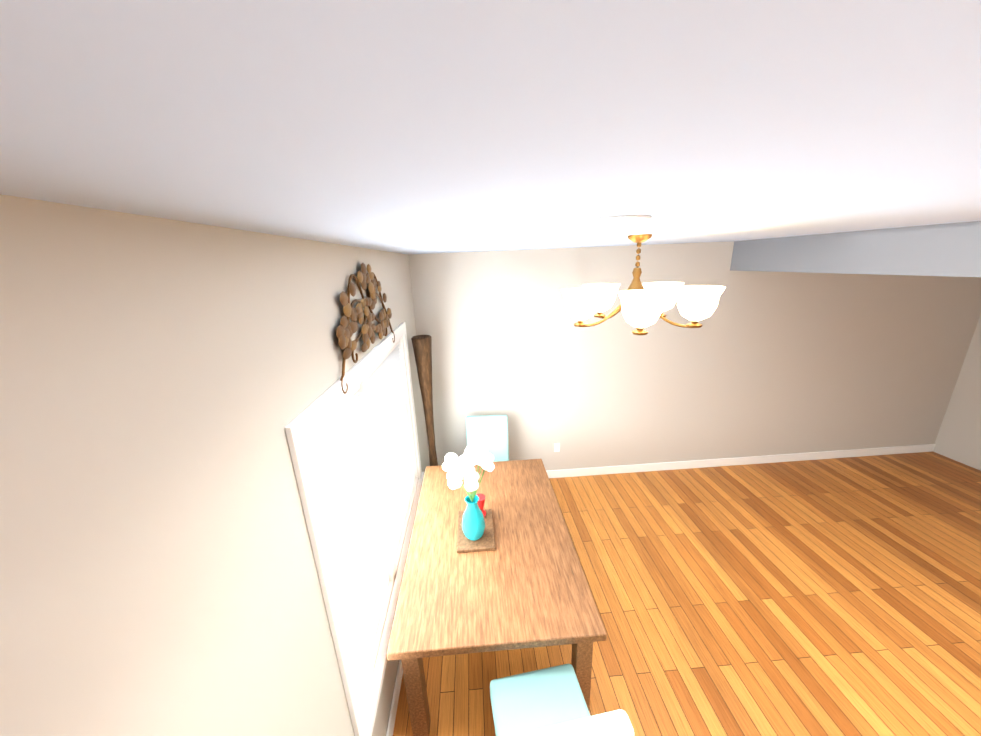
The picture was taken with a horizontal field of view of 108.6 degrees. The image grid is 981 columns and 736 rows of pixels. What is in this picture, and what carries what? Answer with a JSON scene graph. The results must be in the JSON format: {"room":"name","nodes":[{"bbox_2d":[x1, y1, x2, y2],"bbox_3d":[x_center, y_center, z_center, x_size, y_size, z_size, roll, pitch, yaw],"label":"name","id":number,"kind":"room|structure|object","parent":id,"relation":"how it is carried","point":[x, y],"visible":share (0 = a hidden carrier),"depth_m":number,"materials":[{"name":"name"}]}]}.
{"room":"dining room","nodes":[
{"label":"dining room","id":0,"kind":"room"},
{"bbox_2d":[0,194,429,735],"bbox_3d":[-0.598,1.393,-0.181,0.140,2.740,8.980,-3,17,-3],"label":"wall","id":1,"kind":"structure","parent":0,"point":[164,383],"depth_m":0.68,"materials":[{"name":"grey paint"}]},
{"bbox_2d":[285,322,424,735],"bbox_3d":[-0.727,0.689,2.355,0.190,1.665,2.140,-3,17,-3],"label":"window","id":2,"kind":"structure","parent":1,"relation":"in","point":[304,426],"depth_m":1.62,"materials":[{"name":"white wood"}]},
{"bbox_2d":[309,340,414,690],"bbox_3d":[-0.722,0.672,2.350,0.040,1.396,1.850,-3,17,-3],"label":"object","id":3,"kind":"structure","parent":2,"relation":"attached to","point":[339,448],"depth_m":1.89,"materials":[{"name":"white"}]},
{"bbox_2d":[336,263,394,393],"bbox_3d":[-0.697,-0.311,2.034,0.026,0.574,1.148,-3,17,-3],"label":"artwork","id":4,"kind":"object","parent":1,"relation":"attached to","point":[347,329],"visible":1,"depth_m":1.88,"materials":[{"name":"brown metal"}]},
{"bbox_2d":[386,660,402,735],"bbox_3d":[-0.620,1.912,2.678,0.015,0.110,3.480,-3,17,-3],"label":"baseboard","id":5,"kind":"structure","parent":1,"relation":"attached to","point":[390,728],"depth_m":2.16,"materials":[{"name":"white"}]},
{"bbox_2d":[0,0,980,254],"bbox_3d":[2.705,-0.162,-0.440,6.880,0.120,8.980,-3,17,-3],"label":"ceiling","id":6,"kind":"structure","parent":0,"point":[424,126],"depth_m":0.28,"materials":[{"name":"white paint"}]},
{"bbox_2d":[580,215,651,225],"bbox_3d":[0.383,-0.454,1.086,0.207,0.008,0.207,-17,22,-40],"label":"recessed light","id":7,"kind":"object","parent":6,"relation":"in","point":[616,220],"visible":1,"depth_m":0.99,"materials":[{"name":"white"}]},
{"bbox_2d":[561,234,725,334],"bbox_3d":[0.803,-0.492,2.012,0.810,0.498,0.837,-3,17,-3],"label":"chandelier","id":8,"kind":"object","parent":6,"relation":"hanging from","point":[640,306],"visible":1,"depth_m":1.90,"materials":[{"name":"white glass"}]},
{"bbox_2d":[730,221,980,276],"bbox_3d":[3.332,0.004,-0.351,0.960,0.300,8.700,-3,17,-3],"label":"header beam","id":9,"kind":"structure","parent":6,"relation":"attached to","point":[951,249],"depth_m":2.45,"materials":[{"name":"grey paint"}]},
{"bbox_2d":[393,452,980,735],"bbox_3d":[2.821,2.576,0.380,6.880,0.120,8.980,-3,17,-3],"label":"floor","id":10,"kind":"structure","parent":0,"point":[833,597],"depth_m":2.73,"materials":[{"name":"brown wood"}]},
{"bbox_2d":[411,335,437,465],"bbox_3d":[-0.609,0.657,3.591,0.195,1.990,0.200,-3,17,-3],"label":"ornament","id":11,"kind":"object","parent":10,"relation":"on","point":[422,347],"visible":0.71,"depth_m":3.38,"materials":[{"name":"brown wood"}]},
{"bbox_2d":[466,415,508,461],"bbox_3d":[-0.026,1.081,3.830,0.470,0.999,0.589,-2,17,1],"label":"chair","id":12,"kind":"object","parent":10,"relation":"on","point":[489,433],"visible":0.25,"depth_m":3.92,"materials":[{"name":"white fabric"}]},
{"bbox_2d":[387,459,606,735],"bbox_3d":[0.005,1.529,2.728,1.130,0.765,1.720,-3,17,-3],"label":"dining table","id":13,"kind":"object","parent":10,"relation":"on","point":[523,584],"visible":0.96,"depth_m":2.12,"materials":[{"name":"brown wood"}]},
{"bbox_2d":[457,509,494,552],"bbox_3d":[-0.108,1.171,2.562,0.260,0.022,0.400,-3,17,-3],"label":"tray","id":14,"kind":"object","parent":13,"relation":"on","point":[485,541],"visible":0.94,"depth_m":2.45,"materials":[{"name":"brown wood"}]},
{"bbox_2d":[442,442,494,540],"bbox_3d":[-0.143,0.847,2.397,0.349,0.695,0.375,-3,17,-3],"label":"vase","id":15,"kind":"object","parent":14,"relation":"on","point":[460,468],"visible":1,"depth_m":2.32,"materials":[{"name":"teal ceramic"}]},
{"bbox_2d":[476,493,485,516],"bbox_3d":[-0.079,1.044,2.662,0.090,0.160,0.090,-3,17,-3],"label":"votive","id":16,"kind":"object","parent":14,"relation":"on","point":[481,502],"visible":0.4,"depth_m":2.64,"materials":[{"name":"red"}]},
{"bbox_2d":[490,664,633,735],"bbox_3d":[0.270,1.722,1.647,0.470,0.999,0.589,-5,17,-8],"label":"chair","id":17,"kind":"object","parent":10,"relation":"on","point":[549,701],"visible":1,"depth_m":1.75,"materials":[{"name":"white fabric"}]},
{"bbox_2d":[408,241,980,470],"bbox_3d":[2.573,-0.052,4.203,6.740,2.740,0.140,-3,17,-3],"label":"wall","id":18,"kind":"structure","parent":0,"point":[760,363],"depth_m":4.10,"materials":[{"name":"grey paint"}]},
{"bbox_2d":[554,443,559,451],"bbox_3d":[0.815,0.977,4.323,0.070,0.115,0.007,-3,17,-3],"label":"electrical outlet plate","id":19,"kind":"object","parent":18,"relation":"attached to","point":[556,447],"visible":1,"depth_m":4.31,"materials":[{"name":"white plastic"}]},
{"bbox_2d":[546,444,935,477],"bbox_3d":[2.561,1.234,4.500,6.599,0.110,0.019,-3,17,-3],"label":"baseboard","id":20,"kind":"structure","parent":18,"relation":"attached to","point":[590,471],"depth_m":4.52,"materials":[{"name":"white wood"}]},
{"bbox_2d":[933,315,980,470],"bbox_3d":[6.124,1.020,0.121,0.140,2.740,8.700,-3,17,-3],"label":"wall","id":21,"kind":"structure","parent":0,"point":[958,438],"depth_m":4.32,"materials":[{"name":"grey paint"}]}
]}

